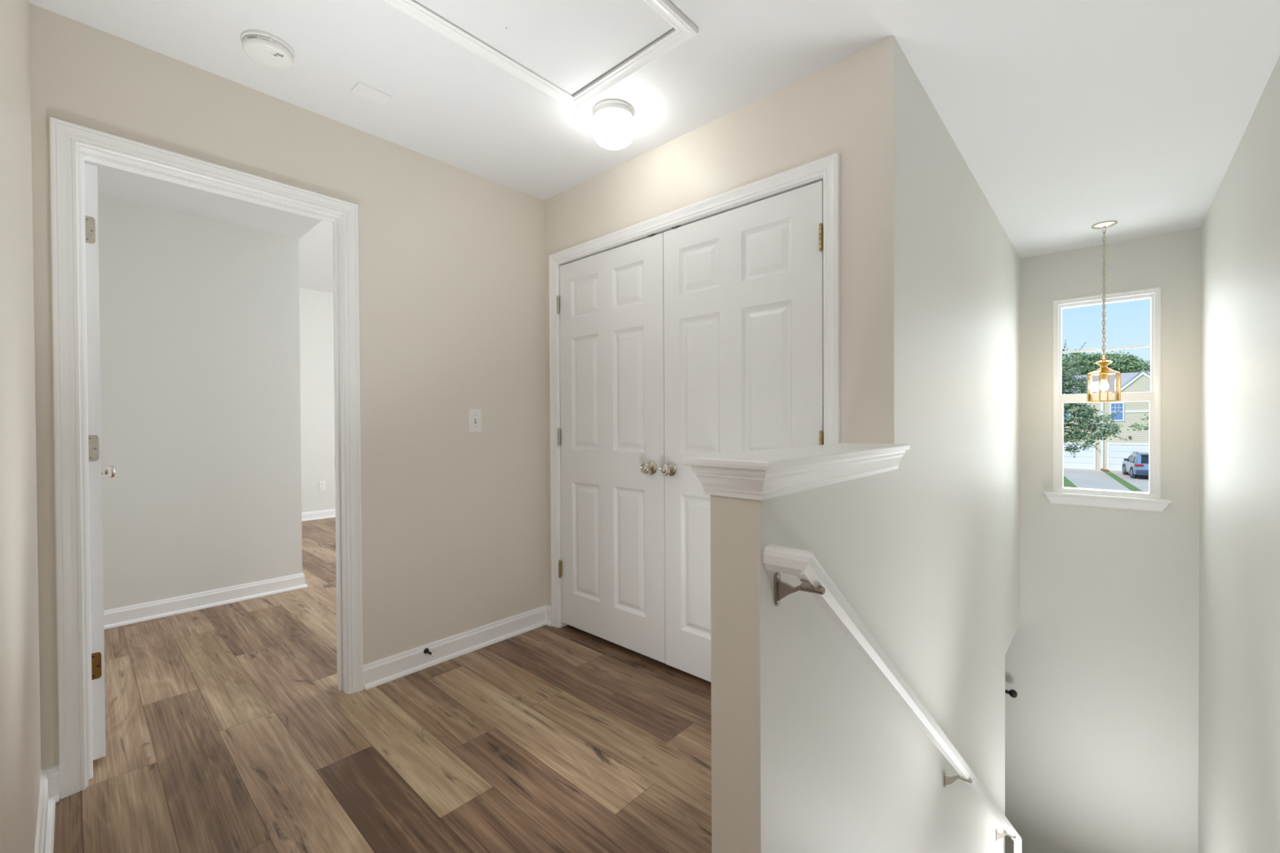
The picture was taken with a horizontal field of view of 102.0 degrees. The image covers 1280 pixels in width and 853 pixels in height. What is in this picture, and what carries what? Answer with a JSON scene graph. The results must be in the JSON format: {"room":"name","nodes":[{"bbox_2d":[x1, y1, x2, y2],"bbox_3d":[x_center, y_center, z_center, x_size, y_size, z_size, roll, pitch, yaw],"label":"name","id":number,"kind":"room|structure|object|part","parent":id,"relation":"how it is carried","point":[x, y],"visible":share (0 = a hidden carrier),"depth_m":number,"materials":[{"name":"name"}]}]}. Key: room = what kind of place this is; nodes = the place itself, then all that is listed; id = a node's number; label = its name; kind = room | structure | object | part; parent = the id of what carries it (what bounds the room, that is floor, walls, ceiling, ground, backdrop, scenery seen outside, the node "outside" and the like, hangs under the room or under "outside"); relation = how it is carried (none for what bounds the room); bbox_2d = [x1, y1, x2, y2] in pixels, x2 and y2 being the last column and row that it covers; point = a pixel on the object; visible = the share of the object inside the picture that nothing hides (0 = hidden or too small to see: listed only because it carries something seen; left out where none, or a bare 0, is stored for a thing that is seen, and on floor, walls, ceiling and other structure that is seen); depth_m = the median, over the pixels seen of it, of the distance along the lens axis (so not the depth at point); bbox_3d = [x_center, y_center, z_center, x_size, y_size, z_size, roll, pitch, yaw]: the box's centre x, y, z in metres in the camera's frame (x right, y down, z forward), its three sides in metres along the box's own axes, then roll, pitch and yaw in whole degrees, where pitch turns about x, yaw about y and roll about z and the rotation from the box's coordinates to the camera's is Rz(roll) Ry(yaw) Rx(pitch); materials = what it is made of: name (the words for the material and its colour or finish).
{"room":"stair landing","nodes":[
{"label":"stair landing","id":0,"kind":"room"},
{"bbox_2d":[0,0,41,852],"bbox_3d":[-2.350,-0.046,-0.073,1.476,2.440,3.128,0,1,42],"label":"wall","id":1,"kind":"structure","parent":0,"point":[20,757],"depth_m":1.03,"materials":[{"name":"beige paint"}]},
{"bbox_2d":[34,764,59,852],"bbox_3d":[-1.278,1.107,1.107,1.476,0.101,0.036,0,1,42],"label":"baseboard","id":2,"kind":"structure","parent":1,"relation":"attached to","point":[49,793],"depth_m":1.49,"materials":[{"name":"white paint"}]},
{"bbox_3d":[-1.268,1.148,1.108,1.462,0.019,0.022,0,1,42],"label":"shoe moulding","id":3,"kind":"part","parent":2,"relation":"part of","materials":[{"name":"white paint"}]},
{"bbox_2d":[97,195,302,610],"bbox_3d":[-2.769,-0.801,3.003,3.059,3.900,1.465,0,1,42],"label":"wall","id":4,"kind":"structure","parent":0,"point":[200,366],"depth_m":3.25,"materials":[{"name":"beige paint"}]},
{"bbox_2d":[103,572,307,629],"bbox_3d":[-2.811,1.098,3.058,1.090,0.101,3.246,0,1,-9],"label":"baseboard","id":5,"kind":"structure","parent":4,"relation":"attached to","point":[116,617],"depth_m":3.25,"materials":[{"name":"white paint"}]},
{"bbox_2d":[29,3,546,770],"bbox_3d":[-0.339,-0.337,3.315,0.114,2.940,4.950,0,1,42],"label":"wall","id":6,"kind":"structure","parent":0,"point":[452,304],"depth_m":2.41,"materials":[{"name":"beige paint"}]},
{"bbox_2d":[84,163,115,759],"bbox_3d":[-2.121,0.122,2.003,0.768,2.008,0.154,0,1,42],"label":"door","id":7,"kind":"structure","parent":6,"relation":"in","point":[91,180],"depth_m":1.75,"materials":[{"name":"white paint"}]},
{"bbox_3d":[-2.320,0.198,2.257,0.052,0.052,0.048,0,1,42],"label":"knob","id":8,"kind":"part","parent":7,"relation":"part of","materials":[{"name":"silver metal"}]},
{"bbox_2d":[48,116,363,799],"bbox_3d":[-1.563,0.098,1.973,0.152,2.107,0.882,0,1,42],"label":"trim","id":9,"kind":"structure","parent":6,"relation":"attached to","point":[71,144],"depth_m":1.69,"materials":[{"name":"white paint"}]},
{"bbox_2d":[423,648,435,657],"bbox_3d":[-0.989,1.069,2.441,0.079,0.025,0.025,0,1,42],"label":"door stop","id":10,"kind":"object","parent":6,"relation":"attached to","point":[426,651],"visible":1,"depth_m":2.45,"materials":[{"name":"black metal"}]},
{"bbox_2d":[363,604,551,689],"bbox_3d":[-0.855,1.092,2.619,0.066,0.101,1.006,0,1,42],"label":"baseboard","id":11,"kind":"structure","parent":6,"relation":"attached to","point":[384,670],"depth_m":2.56,"materials":[{"name":"white paint"}]},
{"bbox_2d":[468,408,481,432],"bbox_3d":[-0.844,-0.029,2.663,0.019,0.121,0.073,0,1,42],"label":"light switch","id":12,"kind":"object","parent":6,"relation":"attached to","point":[474,415],"visible":1,"depth_m":2.66,"materials":[{"name":"white plastic"}]},
{"bbox_2d":[298,287,335,512],"bbox_3d":[-1.752,-1.077,5.357,4.729,4.400,4.020,0,1,42],"label":"wall","id":13,"kind":"structure","parent":0,"point":[316,307],"depth_m":6.30,"materials":[{"name":"beige paint"}]},
{"bbox_2d":[302,508,335,521],"bbox_3d":[-3.390,1.068,6.878,0.028,0.101,3.780,0,1,42],"label":"baseboard","id":14,"kind":"structure","parent":13,"relation":"attached to","point":[313,515],"depth_m":6.31,"materials":[{"name":"white paint"}]},
{"bbox_3d":[-3.384,1.109,6.874,0.014,0.019,3.780,0,1,42],"label":"shoe moulding","id":15,"kind":"part","parent":14,"relation":"part of","materials":[{"name":"white paint"}]},
{"bbox_2d":[318,480,325,491],"bbox_3d":[-3.889,0.731,6.343,0.009,0.120,0.072,0,1,42],"label":"wall outlet","id":16,"kind":"object","parent":13,"relation":"attached to","point":[322,484],"visible":1,"depth_m":6.34,"materials":[{"name":"white plastic"}]},
{"bbox_2d":[53,517,711,852],"bbox_3d":[-1.890,1.295,2.933,7.860,0.300,8.163,0,1,42],"label":"floor","id":17,"kind":"structure","parent":0,"point":[229,728],"depth_m":1.86,"materials":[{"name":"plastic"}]},
{"bbox_2d":[29,0,1279,293],"bbox_3d":[-1.805,-2.226,2.999,7.823,1.860,8.447,0,1,42],"label":"ceiling","id":18,"kind":"structure","parent":0,"point":[1068,117],"depth_m":1.98,"materials":[{"name":"paint"}]},
{"bbox_2d":[240,29,294,71],"bbox_3d":[-1.257,-1.265,1.754,0.149,0.047,0.149,0,1,42],"label":"smoke detector","id":19,"kind":"object","parent":18,"relation":"attached to","point":[267,50],"visible":1,"depth_m":1.72,"materials":[{"name":"white plastic"}]},
{"bbox_2d":[351,80,391,105],"bbox_3d":[-1.038,-1.287,2.006,0.076,0.010,0.120,0,1,42],"label":"blank cover plate","id":20,"kind":"object","parent":18,"relation":"attached to","point":[362,89],"visible":1,"depth_m":2.00,"materials":[{"name":"white plastic"}]},
{"bbox_2d":[383,0,697,110],"bbox_3d":[-0.521,-1.278,1.360,0.612,0.020,1.434,0,1,42],"label":"attic hatch","id":21,"kind":"object","parent":18,"relation":"attached to","point":[557,47],"visible":1,"depth_m":1.70,"materials":[{"name":"white paint"}]},
{"bbox_2d":[591,99,635,150],"bbox_3d":[-0.109,-1.228,2.135,0.177,0.140,0.177,0,1,42],"label":"ceiling light","id":22,"kind":"object","parent":18,"relation":"attached to","point":[613,128],"visible":1,"depth_m":2.08,"materials":[{"name":"white glass"}]},
{"bbox_2d":[1087,220,1120,402],"bbox_3d":[3.046,-0.743,3.404,0.164,1.164,0.168,0,1,42],"label":"pendant lantern","id":23,"kind":"object","parent":18,"relation":"hanging from","point":[1104,371],"visible":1,"depth_m":3.40,"materials":[{"name":"gold metal"}]},
{"bbox_3d":[2.975,-0.257,3.443,0.007,0.177,0.007,0,1,20],"label":"post","id":24,"kind":"part","parent":23,"relation":"part of","materials":[{"name":"gold metal"}]},
{"bbox_3d":[3.010,-0.257,3.464,0.071,0.175,0.002,-1,1,-35],"label":"glass panel","id":25,"kind":"part","parent":23,"relation":"part of","materials":[{"name":"clear glass"}]},
{"bbox_3d":[3.042,-0.258,3.490,0.007,0.177,0.007,0,1,20],"label":"post","id":26,"kind":"part","parent":23,"relation":"part of","materials":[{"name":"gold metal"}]},
{"bbox_3d":[2.982,-0.256,3.361,0.007,0.177,0.007,-1,1,-25],"label":"post","id":27,"kind":"part","parent":23,"relation":"part of","materials":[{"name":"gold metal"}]},
{"bbox_2d":[1100,373,1106,380],"bbox_3d":[3.049,-0.328,3.407,0.033,0.046,0.033,0,1,42],"label":"socket","id":28,"kind":"object","parent":23,"relation":"attached to","point":[1103,376],"depth_m":3.40,"materials":[{"name":"gold metal"}]},
{"bbox_2d":[1087,368,1119,375],"bbox_3d":[3.049,-0.365,3.407,0.160,0.041,0.164,0,1,42],"label":"hood","id":29,"kind":"object","parent":23,"relation":"attached to","point":[1100,371],"depth_m":3.37,"materials":[{"name":"gold metal"}]},
{"bbox_3d":[3.048,-0.414,3.406,0.086,0.062,0.086,0,1,42],"label":"crown","id":30,"kind":"part","parent":23,"relation":"part of","materials":[{"name":"gold metal"}]},
{"bbox_3d":[3.046,-0.886,3.402,0.015,0.834,0.015,-1,1,-23],"label":"chain","id":31,"kind":"part","parent":23,"relation":"part of","materials":[{"name":"gold metal"}]},
{"bbox_3d":[3.049,-0.271,3.408,0.050,0.070,0.050,0,1,42],"label":"bulb","id":32,"kind":"part","parent":23,"relation":"part of","materials":[{"name":"white glass"}]},
{"bbox_3d":[3.116,-0.258,3.455,0.007,0.177,0.007,0,1,20],"label":"post","id":33,"kind":"part","parent":23,"relation":"part of","materials":[{"name":"gold metal"}]},
{"bbox_3d":[3.056,-0.256,3.326,0.007,0.177,0.007,0,1,20],"label":"post","id":34,"kind":"part","parent":23,"relation":"part of","materials":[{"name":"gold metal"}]},
{"bbox_3d":[3.088,-0.257,3.351,0.071,0.175,0.002,-1,1,-35],"label":"glass panel","id":35,"kind":"part","parent":23,"relation":"part of","materials":[{"name":"clear glass"}]},
{"bbox_3d":[3.123,-0.257,3.373,0.007,0.177,0.007,0,1,20],"label":"post","id":36,"kind":"part","parent":23,"relation":"part of","materials":[{"name":"gold metal"}]},
{"bbox_2d":[544,35,904,764],"bbox_3d":[0.190,-0.082,2.409,1.888,2.440,0.115,0,1,42],"label":"wall","id":37,"kind":"structure","parent":0,"point":[852,107],"depth_m":1.83,"materials":[{"name":"beige paint"}]},
{"bbox_2d":[556,232,665,663],"bbox_3d":[-0.178,0.103,2.664,0.762,2.010,0.094,0,1,42],"label":"door","id":38,"kind":"structure","parent":37,"relation":"in","point":[610,305],"depth_m":2.64,"materials":[{"name":"white paint"}]},
{"bbox_3d":[0.034,0.196,2.441,0.055,0.055,0.048,0,1,42],"label":"knob","id":39,"kind":"part","parent":38,"relation":"part of","materials":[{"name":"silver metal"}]},
{"bbox_2d":[548,152,840,627],"bbox_3d":[0.141,0.084,2.444,1.648,2.110,0.134,0,1,42],"label":"trim","id":40,"kind":"structure","parent":37,"relation":"attached to","point":[827,169],"depth_m":2.16,"materials":[{"name":"white paint"}]},
{"bbox_2d":[659,180,823,682],"bbox_3d":[0.386,0.105,2.147,0.759,2.010,0.094,0,1,42],"label":"door","id":41,"kind":"structure","parent":37,"relation":"in","point":[744,294],"depth_m":2.17,"materials":[{"name":"white paint"}]},
{"bbox_3d":[0.121,0.196,2.359,0.055,0.055,0.048,0,1,42],"label":"knob","id":42,"kind":"part","parent":41,"relation":"part of","materials":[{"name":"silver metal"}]},
{"bbox_2d":[710,53,1020,852],"bbox_3d":[1.599,1.279,2.650,0.123,5.180,4.129,0,1,42],"label":"wall","id":43,"kind":"structure","parent":0,"point":[962,268],"depth_m":1.89,"materials":[{"name":"beige paint"}]},
{"bbox_2d":[681,443,910,500],"bbox_3d":[0.492,0.105,1.432,0.214,0.084,0.952,0,1,42],"label":"trim","id":44,"kind":"structure","parent":43,"relation":"on","point":[763,474],"depth_m":1.15,"materials":[{"name":"white paint"}]},
{"bbox_2d":[763,544,1022,852],"bbox_3d":[1.401,1.707,2.265,0.105,2.947,3.272,0,1,42],"label":"handrail","id":45,"kind":"object","parent":43,"relation":"attached to","point":[802,564],"visible":1,"depth_m":1.27,"materials":[{"name":"white paint"}]},
{"bbox_2d":[1004,226,1200,852],"bbox_3d":[2.464,1.256,4.762,3.633,5.180,0.160,0,1,42],"label":"wall","id":46,"kind":"structure","parent":0,"point":[1102,656],"depth_m":3.78,"materials":[{"name":"beige paint"}]},
{"bbox_2d":[1004,688,1017,697],"bbox_3d":[2.123,2.112,4.896,2.352,0.062,0.118,0,1,42],"label":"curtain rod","id":47,"kind":"object","parent":46,"relation":"attached to","point":[1012,693],"visible":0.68,"depth_m":4.09,"materials":[{"name":"black metal"}]},
{"bbox_2d":[1044,287,1171,511],"bbox_3d":[3.411,-0.187,3.808,0.684,1.556,0.147,0,1,42],"label":"window","id":48,"kind":"structure","parent":46,"relation":"in","point":[1124,500],"depth_m":3.74,"materials":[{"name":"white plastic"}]},
{"bbox_3d":[3.415,0.127,3.814,0.533,0.740,0.034,0,1,42],"label":"sash","id":49,"kind":"part","parent":48,"relation":"part of","materials":[{"name":"white plastic"}]},
{"bbox_3d":[3.436,-0.572,3.836,0.525,0.726,0.032,0,1,42],"label":"sash","id":50,"kind":"part","parent":48,"relation":"part of","materials":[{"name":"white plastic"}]},
{"bbox_3d":[3.385,0.513,3.781,0.684,0.021,0.059,0,1,42],"label":"sill","id":51,"kind":"part","parent":48,"relation":"part of","materials":[{"name":"white paint"}]},
{"bbox_2d":[1198,55,1279,852],"bbox_3d":[1.057,1.301,0.432,0.120,5.180,8.437,0,1,42],"label":"wall","id":52,"kind":"structure","parent":0,"point":[1239,682],"depth_m":2.37,"materials":[{"name":"beige paint"}]},
{"label":"outside","id":53,"kind":"structure","parent":0,"visible":0},
{"bbox_2d":[1063,471,1143,492],"bbox_3d":[42.317,3.367,46.451,120.000,0.230,114.400,0,1,42],"label":"lawn","id":54,"kind":"structure","parent":53,"point":[1067,483],"depth_m":31.47,"materials":[{"name":"green plant"}]},
{"bbox_2d":[1062,339,1127,455],"bbox_3d":[17.704,-0.069,23.457,5.488,7.392,4.050,0,1,16],"label":"leafy tree","id":55,"kind":"object","parent":54,"relation":"on","point":[1067,380],"visible":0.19,"depth_m":21.96,"materials":[{"name":"green plant"}]},
{"bbox_2d":[1062,349,1150,375],"bbox_3d":[44.143,-2.172,49.046,8.049,10.857,3.630,0,1,40],"label":"leafy tree","id":56,"kind":"object","parent":54,"relation":"on","point":[1131,362],"visible":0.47,"depth_m":48.35,"materials":[{"name":"green plant"}]},
{"bbox_2d":[1063,369,1150,471],"bbox_3d":[38.934,-0.528,42.726,28.600,7.620,10.520,0,1,42],"label":"townhouse","id":57,"kind":"structure","parent":54,"relation":"on","point":[1112,455],"depth_m":39.11,"materials":[{"name":"beige"}]},
{"bbox_3d":[33.819,2.295,40.952,3.300,2.060,0.070,0,1,42],"label":"garage frame","id":58,"kind":"part","parent":57,"relation":"part of","materials":[{"name":"white"}]},
{"bbox_3d":[35.914,-1.109,39.025,0.640,1.220,0.004,0,1,42],"label":"pane","id":59,"kind":"part","parent":57,"relation":"part of","materials":[{"name":"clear glass"}]},
{"bbox_3d":[37.145,2.284,37.921,4.420,2.100,0.070,0,1,42],"label":"garage frame","id":60,"kind":"part","parent":57,"relation":"part of","materials":[{"name":"white"}]},
{"bbox_2d":[1126,411,1149,431],"bbox_3d":[23.725,0.878,23.052,3.033,5.413,2.162,0,1,42],"label":"leafy tree","id":61,"kind":"object","parent":54,"relation":"on","point":[1135,426],"visible":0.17,"depth_m":23.73,"materials":[{"name":"green plant"}]},
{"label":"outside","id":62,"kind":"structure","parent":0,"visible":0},
{"bbox_2d":[1063,468,1131,491],"bbox_3d":[28.932,3.515,33.654,2.946,0.200,17.817,0,1,37],"label":"driveway","id":63,"kind":"structure","parent":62,"point":[1081,478],"depth_m":32.98,"materials":[{"name":"concrete"}]},
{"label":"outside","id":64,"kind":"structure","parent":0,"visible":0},
{"bbox_2d":[1109,470,1148,492],"bbox_3d":[31.933,3.522,30.920,4.615,0.200,17.876,0,1,38],"label":"driveway","id":65,"kind":"structure","parent":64,"point":[1141,482],"depth_m":32.82,"materials":[{"name":"concrete"}]},
{"bbox_2d":[1121,451,1148,478],"bbox_3d":[33.883,2.550,34.672,2.100,1.758,4.650,0,1,35],"label":"suv","id":66,"kind":"object","parent":65,"relation":"on","point":[1137,464],"visible":0.58,"depth_m":33.58,"materials":[{"name":"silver metal"}]},
{"bbox_3d":[32.952,2.124,34.743,0.220,0.400,2.400,0,1,35],"label":"glass","id":67,"kind":"part","parent":66,"relation":"part of","materials":[{"name":"grey glass"}]},
{"bbox_3d":[32.758,2.154,33.078,1.200,0.410,0.235,0,1,35],"label":"glass","id":68,"kind":"part","parent":66,"relation":"part of","materials":[{"name":"grey glass"}]}
]}

